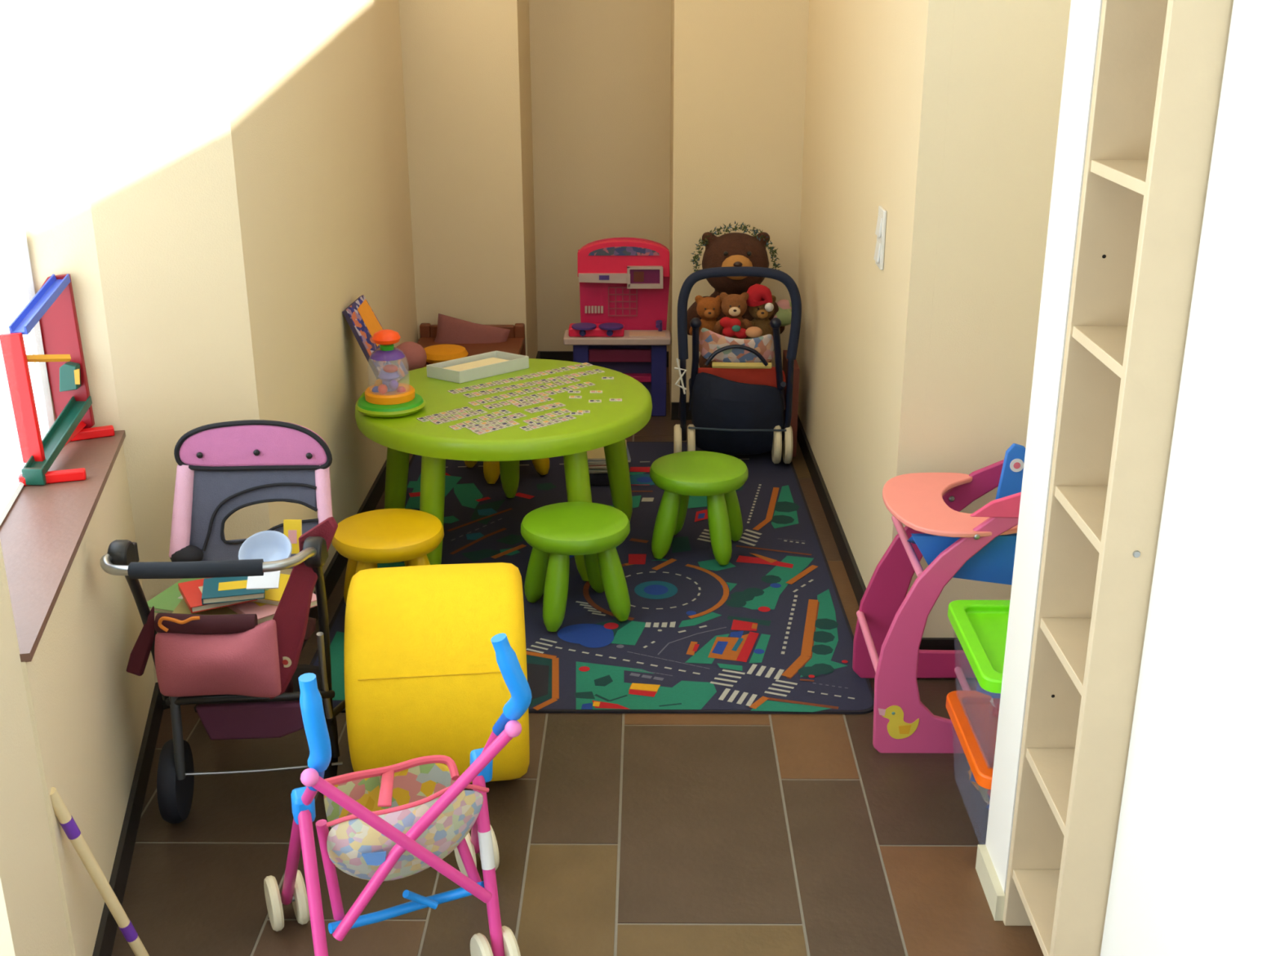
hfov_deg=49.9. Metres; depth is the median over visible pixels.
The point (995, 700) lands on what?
toys
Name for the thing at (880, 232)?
light switch
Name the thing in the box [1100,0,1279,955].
wall
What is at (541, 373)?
domino
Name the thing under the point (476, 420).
domino
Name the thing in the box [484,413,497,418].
domino
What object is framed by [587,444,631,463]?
magazine
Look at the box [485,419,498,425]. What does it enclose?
domino
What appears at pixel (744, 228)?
tinsel garland
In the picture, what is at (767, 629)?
rug
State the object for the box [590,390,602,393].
domino
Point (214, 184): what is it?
wall
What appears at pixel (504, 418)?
domino
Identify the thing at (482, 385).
domino
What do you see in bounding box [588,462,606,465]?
magazine
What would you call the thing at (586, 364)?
domino
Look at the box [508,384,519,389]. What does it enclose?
domino
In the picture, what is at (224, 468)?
backrest
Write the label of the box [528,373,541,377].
domino
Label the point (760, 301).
teddy bear
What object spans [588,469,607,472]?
magazine
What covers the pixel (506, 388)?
domino
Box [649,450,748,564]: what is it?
stool
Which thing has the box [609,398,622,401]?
domino
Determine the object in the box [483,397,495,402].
domino
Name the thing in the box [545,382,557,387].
domino
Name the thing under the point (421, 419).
domino
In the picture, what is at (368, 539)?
stool
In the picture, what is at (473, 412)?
domino
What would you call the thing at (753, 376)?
blanket
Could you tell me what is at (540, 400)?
domino
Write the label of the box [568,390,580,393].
domino
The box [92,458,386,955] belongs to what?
baseboard
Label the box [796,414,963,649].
baseboard
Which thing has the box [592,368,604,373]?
domino
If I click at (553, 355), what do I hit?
baseboard
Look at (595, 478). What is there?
tray
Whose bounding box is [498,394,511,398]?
domino
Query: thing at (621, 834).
floor
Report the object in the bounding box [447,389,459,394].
domino
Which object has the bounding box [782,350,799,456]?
box
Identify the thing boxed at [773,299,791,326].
toy
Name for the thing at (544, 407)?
domino
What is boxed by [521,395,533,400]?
domino
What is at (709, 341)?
pillow
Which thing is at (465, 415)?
domino
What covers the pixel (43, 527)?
window
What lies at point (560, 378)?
domino
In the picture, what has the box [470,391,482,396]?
domino
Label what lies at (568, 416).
domino
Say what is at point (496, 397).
domino
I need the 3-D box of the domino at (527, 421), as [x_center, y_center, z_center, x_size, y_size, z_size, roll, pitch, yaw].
[-0.308,-0.156,3.834,0.020,0.002,0.037,-14,24,-34]
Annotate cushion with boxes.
[395,341,426,371]
[434,313,510,343]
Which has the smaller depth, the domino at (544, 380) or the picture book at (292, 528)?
the picture book at (292, 528)
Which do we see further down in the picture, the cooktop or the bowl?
the bowl
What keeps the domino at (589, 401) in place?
on the table
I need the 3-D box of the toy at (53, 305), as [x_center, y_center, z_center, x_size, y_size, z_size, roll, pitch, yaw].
[-1.198,-0.196,2.828,0.133,0.390,0.348,-3,20,-8]
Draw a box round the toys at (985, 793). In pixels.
[966,760,991,809]
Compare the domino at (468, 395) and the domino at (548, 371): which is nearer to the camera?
the domino at (468, 395)
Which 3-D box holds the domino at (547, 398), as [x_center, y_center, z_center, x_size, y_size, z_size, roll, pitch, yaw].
[-0.271,-0.233,4.045,0.020,0.002,0.037,-14,24,-34]
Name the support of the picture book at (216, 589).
on the picture book at (191, 591)
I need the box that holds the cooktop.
[568,322,624,337]
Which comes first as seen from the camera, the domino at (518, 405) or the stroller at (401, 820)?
the stroller at (401, 820)
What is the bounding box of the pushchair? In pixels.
[673,266,801,463]
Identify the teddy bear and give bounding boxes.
[687,231,785,368]
[688,295,721,351]
[713,292,752,338]
[745,284,780,338]
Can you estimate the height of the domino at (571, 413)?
0.002 m
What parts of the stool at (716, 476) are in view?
leg, leg, seat, leg, leg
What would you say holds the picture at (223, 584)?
on the picture book at (216, 589)
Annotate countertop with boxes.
[563,329,671,345]
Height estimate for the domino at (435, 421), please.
0.002 m
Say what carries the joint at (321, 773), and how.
attached to the stroller at (401, 820)
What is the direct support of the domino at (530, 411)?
on the table
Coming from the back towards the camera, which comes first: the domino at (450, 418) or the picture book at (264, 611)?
the domino at (450, 418)
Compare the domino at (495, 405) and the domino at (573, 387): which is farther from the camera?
the domino at (573, 387)
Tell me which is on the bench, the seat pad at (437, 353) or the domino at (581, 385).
the seat pad at (437, 353)
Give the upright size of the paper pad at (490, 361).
0.018 m
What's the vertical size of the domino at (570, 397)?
0.002 m
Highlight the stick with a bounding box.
[49,786,149,955]
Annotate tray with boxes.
[589,462,628,484]
[882,472,1017,537]
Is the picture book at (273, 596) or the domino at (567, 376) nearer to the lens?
the picture book at (273, 596)
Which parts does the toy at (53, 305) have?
rail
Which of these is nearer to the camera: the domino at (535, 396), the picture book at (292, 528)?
the picture book at (292, 528)
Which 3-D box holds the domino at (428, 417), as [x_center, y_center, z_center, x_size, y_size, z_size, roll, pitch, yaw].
[-0.590,-0.169,3.871,0.020,0.002,0.037,-14,24,-33]
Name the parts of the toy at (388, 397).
knob, stem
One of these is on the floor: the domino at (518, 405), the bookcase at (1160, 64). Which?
the bookcase at (1160, 64)
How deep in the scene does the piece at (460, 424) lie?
3.81 m
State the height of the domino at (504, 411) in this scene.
0.002 m
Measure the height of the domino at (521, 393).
0.002 m
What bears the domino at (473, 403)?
on the table
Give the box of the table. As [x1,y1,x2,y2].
[355,358,652,581]
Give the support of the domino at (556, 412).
on the table
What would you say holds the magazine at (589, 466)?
on the magazine at (593, 468)
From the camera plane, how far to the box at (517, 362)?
4.28 m
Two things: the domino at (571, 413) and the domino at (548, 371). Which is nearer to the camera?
the domino at (571, 413)
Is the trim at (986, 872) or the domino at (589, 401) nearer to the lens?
the trim at (986, 872)
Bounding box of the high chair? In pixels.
[852,443,1025,752]
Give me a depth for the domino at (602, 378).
4.25 m
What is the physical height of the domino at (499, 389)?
0.002 m
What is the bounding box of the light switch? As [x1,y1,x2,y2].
[873,205,886,270]
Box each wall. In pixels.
[0,0,417,682]
[0,540,71,955]
[21,443,155,955]
[398,0,808,407]
[795,0,1071,637]
[985,0,1102,893]
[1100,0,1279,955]
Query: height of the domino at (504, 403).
0.002 m
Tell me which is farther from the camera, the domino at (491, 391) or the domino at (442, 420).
the domino at (491, 391)
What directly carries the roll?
on the pushchair
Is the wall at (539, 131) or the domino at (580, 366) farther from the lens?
the wall at (539, 131)
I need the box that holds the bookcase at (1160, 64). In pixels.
[1002,0,1233,955]
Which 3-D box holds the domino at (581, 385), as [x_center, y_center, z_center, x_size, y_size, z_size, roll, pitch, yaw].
[-0.177,-0.280,4.175,0.021,0.002,0.037,-14,24,-33]
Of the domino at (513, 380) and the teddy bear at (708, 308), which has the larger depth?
the teddy bear at (708, 308)
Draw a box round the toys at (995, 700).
[976,680,1000,717]
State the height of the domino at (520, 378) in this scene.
0.002 m
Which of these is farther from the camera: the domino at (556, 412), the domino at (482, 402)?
the domino at (482, 402)
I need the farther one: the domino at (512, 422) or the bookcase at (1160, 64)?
the domino at (512, 422)
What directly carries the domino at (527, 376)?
on the table
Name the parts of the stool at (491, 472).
leg, leg, leg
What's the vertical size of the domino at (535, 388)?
0.002 m
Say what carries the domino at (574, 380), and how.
on the table
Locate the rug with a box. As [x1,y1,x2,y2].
[310,441,874,714]
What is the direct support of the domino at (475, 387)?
on the table
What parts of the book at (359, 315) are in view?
panel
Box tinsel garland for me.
[689,221,781,271]
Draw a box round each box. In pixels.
[426,351,528,383]
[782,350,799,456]
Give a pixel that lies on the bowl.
(266, 545)
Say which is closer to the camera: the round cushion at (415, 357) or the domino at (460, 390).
the domino at (460, 390)
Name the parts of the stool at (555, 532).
leg, leg, seat, leg, leg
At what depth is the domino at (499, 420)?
3.84 m
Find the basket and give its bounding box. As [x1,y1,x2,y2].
[193,664,321,711]
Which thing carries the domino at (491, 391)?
on the table
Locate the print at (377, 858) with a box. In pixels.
[361,851,386,865]
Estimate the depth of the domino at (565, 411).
3.93 m
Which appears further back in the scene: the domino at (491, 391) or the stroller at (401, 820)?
the domino at (491, 391)
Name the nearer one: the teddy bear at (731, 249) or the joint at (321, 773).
the joint at (321, 773)
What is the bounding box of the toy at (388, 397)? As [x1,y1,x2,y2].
[355,328,426,417]
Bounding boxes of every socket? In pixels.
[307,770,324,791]
[492,711,510,735]
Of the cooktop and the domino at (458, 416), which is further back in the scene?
the cooktop
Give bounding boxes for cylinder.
[343,562,529,782]
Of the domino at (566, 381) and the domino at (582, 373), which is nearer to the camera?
the domino at (566, 381)
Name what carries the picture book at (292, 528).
in the stroller at (242, 675)
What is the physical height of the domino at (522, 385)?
0.002 m
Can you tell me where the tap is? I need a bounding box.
[655,320,662,331]
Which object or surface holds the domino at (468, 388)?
on the table
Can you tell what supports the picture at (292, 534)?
attached to the picture book at (292, 528)
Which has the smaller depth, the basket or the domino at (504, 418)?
the basket
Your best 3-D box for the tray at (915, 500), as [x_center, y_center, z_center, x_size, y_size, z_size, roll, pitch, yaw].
[0.703,0.057,3.096,0.303,0.012,0.380,0,20,0]
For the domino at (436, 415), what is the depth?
3.88 m
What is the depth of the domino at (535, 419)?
3.85 m
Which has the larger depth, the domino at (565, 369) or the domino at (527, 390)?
the domino at (565, 369)
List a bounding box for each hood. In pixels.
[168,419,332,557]
[577,239,669,276]
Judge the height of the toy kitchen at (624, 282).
0.691 m
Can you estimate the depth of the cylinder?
2.76 m
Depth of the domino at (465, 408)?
3.95 m
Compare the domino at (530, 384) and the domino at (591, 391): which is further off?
the domino at (530, 384)
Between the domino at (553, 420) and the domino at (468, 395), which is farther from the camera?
the domino at (468, 395)
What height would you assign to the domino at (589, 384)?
0.002 m
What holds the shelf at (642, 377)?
attached to the toy kitchen at (624, 282)
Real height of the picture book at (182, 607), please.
0.011 m
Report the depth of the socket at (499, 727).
2.24 m
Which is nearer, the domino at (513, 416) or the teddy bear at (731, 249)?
the domino at (513, 416)
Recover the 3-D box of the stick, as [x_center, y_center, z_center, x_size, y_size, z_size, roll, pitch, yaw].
[-0.885,0.681,2.278,0.020,0.451,0.147,14,24,33]
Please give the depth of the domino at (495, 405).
3.98 m
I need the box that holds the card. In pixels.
[246,570,280,589]
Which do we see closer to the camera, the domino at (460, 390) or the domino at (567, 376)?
the domino at (460, 390)
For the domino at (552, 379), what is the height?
0.002 m
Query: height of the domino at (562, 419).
0.002 m
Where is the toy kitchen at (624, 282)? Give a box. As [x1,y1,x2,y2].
[563,237,671,416]
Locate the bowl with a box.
[238,530,292,561]
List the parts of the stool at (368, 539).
leg, leg, seat, leg, leg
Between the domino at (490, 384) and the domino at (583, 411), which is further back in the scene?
the domino at (490, 384)
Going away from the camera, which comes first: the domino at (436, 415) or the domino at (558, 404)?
the domino at (436, 415)
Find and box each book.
[146,577,204,613]
[172,597,237,614]
[177,577,257,613]
[201,576,265,604]
[226,573,317,624]
[251,573,289,605]
[283,519,302,553]
[342,294,408,381]
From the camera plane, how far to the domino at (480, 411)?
3.92 m
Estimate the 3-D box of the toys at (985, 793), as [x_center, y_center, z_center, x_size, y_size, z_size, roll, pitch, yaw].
[0.816,0.620,2.836,0.255,0.149,0.274,0,20,0]
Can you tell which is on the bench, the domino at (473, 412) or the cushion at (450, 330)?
the cushion at (450, 330)
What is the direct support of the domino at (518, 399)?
on the table
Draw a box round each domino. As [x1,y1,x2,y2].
[416,417,429,422]
[423,415,436,420]
[430,419,443,424]
[431,413,444,418]
[437,417,450,422]
[438,411,451,416]
[444,416,457,421]
[446,409,458,414]
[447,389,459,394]
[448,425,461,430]
[452,414,465,419]
[453,408,466,413]
[454,387,466,392]
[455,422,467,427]
[459,412,472,417]
[460,406,473,411]
[462,386,474,391]
[462,393,475,397]
[462,420,475,425]
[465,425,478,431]
[466,410,479,415]
[467,401,479,405]
[469,385,481,389]
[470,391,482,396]
[470,417,483,423]
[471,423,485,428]
[471,429,485,435]
[474,408,487,413]
[475,399,488,404]
[476,383,488,387]
[477,416,490,421]
[478,390,490,395]
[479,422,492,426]
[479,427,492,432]
[482,404,495,409]
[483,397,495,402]
[484,382,496,386]
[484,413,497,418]
[485,388,497,393]
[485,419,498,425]
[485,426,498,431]
[490,403,502,408]
[491,395,503,400]
[491,411,504,416]
[492,380,503,385]
[493,387,505,391]
[493,417,506,422]
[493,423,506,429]
[497,400,511,405]
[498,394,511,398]
[498,408,511,413]
[499,378,511,383]
[499,416,512,421]
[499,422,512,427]
[501,386,512,390]
[506,377,518,382]
[506,391,519,396]
[506,399,517,404]
[506,413,519,419]
[506,420,519,425]
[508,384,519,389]
[511,402,524,407]
[513,397,525,402]
[513,412,526,417]
[514,376,526,380]
[514,390,526,395]
[515,382,528,387]
[519,400,532,405]
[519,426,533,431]
[521,374,533,378]
[521,388,533,393]
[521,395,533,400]
[522,419,535,424]
[524,382,535,386]
[524,408,537,413]
[526,400,539,404]
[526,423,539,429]
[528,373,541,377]
[528,394,541,398]
[529,386,542,391]
[529,417,542,422]
[531,380,543,384]
[531,406,544,411]
[533,398,546,402]
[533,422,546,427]
[536,371,548,375]
[537,385,549,389]
[537,392,549,396]
[537,414,550,420]
[538,405,551,409]
[539,378,551,382]
[541,396,554,400]
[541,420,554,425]
[543,369,555,373]
[544,390,556,395]
[544,413,557,417]
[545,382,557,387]
[545,404,558,408]
[546,377,558,382]
[548,418,561,423]
[551,368,563,373]
[551,410,564,415]
[552,381,564,386]
[552,388,564,393]
[552,402,565,406]
[554,376,566,380]
[555,416,568,422]
[558,408,571,413]
[559,367,570,371]
[560,379,573,383]
[560,386,572,391]
[562,374,573,378]
[563,414,576,419]
[566,365,577,369]
[567,385,580,389]
[568,377,580,382]
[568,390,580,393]
[568,395,582,398]
[569,373,582,377]
[569,412,582,414]
[573,364,585,368]
[575,383,587,387]
[577,371,589,375]
[577,410,590,413]
[581,362,592,366]
[582,382,595,386]
[584,370,596,374]
[588,400,601,402]
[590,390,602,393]
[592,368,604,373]
[601,377,613,379]
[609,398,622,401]
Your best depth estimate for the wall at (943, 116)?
3.29 m
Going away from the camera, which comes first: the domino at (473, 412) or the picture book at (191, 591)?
the picture book at (191, 591)
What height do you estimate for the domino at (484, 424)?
0.002 m
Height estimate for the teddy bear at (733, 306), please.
0.198 m
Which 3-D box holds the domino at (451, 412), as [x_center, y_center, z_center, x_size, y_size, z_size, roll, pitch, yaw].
[-0.534,-0.187,3.918,0.020,0.002,0.037,-13,24,-32]
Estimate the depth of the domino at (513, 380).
4.23 m
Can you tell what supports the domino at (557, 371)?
on the table
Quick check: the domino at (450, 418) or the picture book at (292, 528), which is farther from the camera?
the domino at (450, 418)
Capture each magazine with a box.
[586,440,626,460]
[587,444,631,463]
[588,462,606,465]
[588,465,606,468]
[588,467,607,469]
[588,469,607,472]
[589,471,605,473]
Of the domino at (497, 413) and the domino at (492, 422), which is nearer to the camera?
the domino at (492, 422)
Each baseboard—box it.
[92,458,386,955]
[535,351,691,419]
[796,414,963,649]
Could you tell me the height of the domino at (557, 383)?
0.002 m
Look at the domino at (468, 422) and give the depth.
3.82 m
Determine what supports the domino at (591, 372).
on the table
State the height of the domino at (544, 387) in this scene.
0.002 m
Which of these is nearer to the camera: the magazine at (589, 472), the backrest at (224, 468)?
the backrest at (224, 468)
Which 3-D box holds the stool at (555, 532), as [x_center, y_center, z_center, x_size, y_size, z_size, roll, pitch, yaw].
[-0.173,0.238,3.734,0.296,0.270,0.296,0,20,0]
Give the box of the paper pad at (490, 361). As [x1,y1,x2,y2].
[444,357,509,371]
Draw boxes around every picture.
[217,579,247,591]
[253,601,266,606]
[288,529,297,543]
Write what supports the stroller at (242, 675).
on the floor
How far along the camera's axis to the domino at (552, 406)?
3.97 m
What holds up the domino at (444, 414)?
on the table
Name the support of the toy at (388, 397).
on the table
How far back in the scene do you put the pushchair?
4.80 m
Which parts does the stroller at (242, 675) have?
panel, leg, leg, backrest, seat, panel, leg, leg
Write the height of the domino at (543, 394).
0.002 m
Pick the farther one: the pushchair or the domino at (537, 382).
the pushchair
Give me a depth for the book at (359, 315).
4.14 m
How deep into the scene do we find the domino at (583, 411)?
3.92 m
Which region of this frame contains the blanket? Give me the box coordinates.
[697,366,786,389]
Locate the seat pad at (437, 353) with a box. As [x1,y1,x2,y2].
[424,344,468,364]
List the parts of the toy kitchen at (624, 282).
leg panel, drawer, panel, panel, oven frame, leg panel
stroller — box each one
[100,419,345,823]
[263,632,532,955]
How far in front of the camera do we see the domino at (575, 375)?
4.28 m
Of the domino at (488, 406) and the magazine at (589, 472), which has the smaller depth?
the domino at (488, 406)
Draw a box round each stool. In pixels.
[331,508,444,603]
[463,457,549,484]
[520,501,630,631]
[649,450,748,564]
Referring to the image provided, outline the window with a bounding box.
[0,67,125,662]
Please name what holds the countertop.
on the toy kitchen at (624, 282)
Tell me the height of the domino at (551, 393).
0.002 m
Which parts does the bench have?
post, seat, backrest, post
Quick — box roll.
[711,361,771,368]
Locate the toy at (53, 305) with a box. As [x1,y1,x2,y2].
[0,273,115,485]
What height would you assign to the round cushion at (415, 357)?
0.110 m
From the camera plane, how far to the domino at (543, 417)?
3.87 m
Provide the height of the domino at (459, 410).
0.002 m
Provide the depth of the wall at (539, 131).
5.38 m
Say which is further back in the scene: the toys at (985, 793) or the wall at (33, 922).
the toys at (985, 793)
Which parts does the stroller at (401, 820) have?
leg, leg, handle, fold lever, leg, leg, handle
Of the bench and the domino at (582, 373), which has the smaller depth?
the domino at (582, 373)
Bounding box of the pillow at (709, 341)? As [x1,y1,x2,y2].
[698,328,773,362]
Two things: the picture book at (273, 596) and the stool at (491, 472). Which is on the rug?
the stool at (491, 472)
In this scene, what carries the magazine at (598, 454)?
on the magazine at (627, 449)
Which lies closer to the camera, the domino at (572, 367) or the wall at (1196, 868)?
the wall at (1196, 868)
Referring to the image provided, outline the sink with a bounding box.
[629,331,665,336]
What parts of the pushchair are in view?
leg, leg, seat, handle, leg, leg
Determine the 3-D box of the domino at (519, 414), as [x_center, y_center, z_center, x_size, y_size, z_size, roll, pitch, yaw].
[-0.339,-0.179,3.896,0.020,0.002,0.037,-14,24,-33]
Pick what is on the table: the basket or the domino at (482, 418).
the domino at (482, 418)
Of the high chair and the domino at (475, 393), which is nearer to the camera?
the high chair
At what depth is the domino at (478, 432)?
3.75 m
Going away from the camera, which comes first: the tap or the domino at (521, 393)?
the domino at (521, 393)
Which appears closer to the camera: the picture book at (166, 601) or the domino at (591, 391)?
the picture book at (166, 601)
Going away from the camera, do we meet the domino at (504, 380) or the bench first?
the domino at (504, 380)
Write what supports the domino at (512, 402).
on the table
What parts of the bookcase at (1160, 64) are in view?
shelf, shelf, shelf, shelf, panel, shelf, shelf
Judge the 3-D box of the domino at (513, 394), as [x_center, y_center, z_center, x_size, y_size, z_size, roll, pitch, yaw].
[-0.378,-0.248,4.086,0.021,0.002,0.037,-14,24,-34]
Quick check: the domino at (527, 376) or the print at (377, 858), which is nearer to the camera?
the print at (377, 858)
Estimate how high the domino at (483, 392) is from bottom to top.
0.002 m
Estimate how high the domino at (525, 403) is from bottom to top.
0.002 m
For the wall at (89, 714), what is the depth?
2.50 m
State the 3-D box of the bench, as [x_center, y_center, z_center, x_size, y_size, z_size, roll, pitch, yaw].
[-0.676,-0.386,5.379,0.420,0.335,0.480,0,20,0]
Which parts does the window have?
frame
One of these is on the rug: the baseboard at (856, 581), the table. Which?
the table
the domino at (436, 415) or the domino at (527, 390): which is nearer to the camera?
the domino at (436, 415)
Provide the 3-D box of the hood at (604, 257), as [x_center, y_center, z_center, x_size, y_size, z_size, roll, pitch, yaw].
[-0.064,-0.854,5.347,0.358,0.141,0.040,0,20,0]
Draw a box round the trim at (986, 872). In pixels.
[975,844,1004,920]
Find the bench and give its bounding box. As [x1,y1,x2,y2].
[417,323,525,367]
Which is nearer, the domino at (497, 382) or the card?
the card
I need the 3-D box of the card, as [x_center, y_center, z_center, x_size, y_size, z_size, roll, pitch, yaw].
[-0.725,0.193,2.652,0.060,0.027,0.045,-2,20,-5]
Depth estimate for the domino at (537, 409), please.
3.94 m
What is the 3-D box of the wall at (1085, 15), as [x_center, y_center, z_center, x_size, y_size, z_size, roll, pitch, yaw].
[1.020,-0.235,2.260,0.690,2.192,0.150,0,20,0]
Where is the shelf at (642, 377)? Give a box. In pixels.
[623,373,651,382]
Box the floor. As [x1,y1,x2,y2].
[111,367,1044,955]

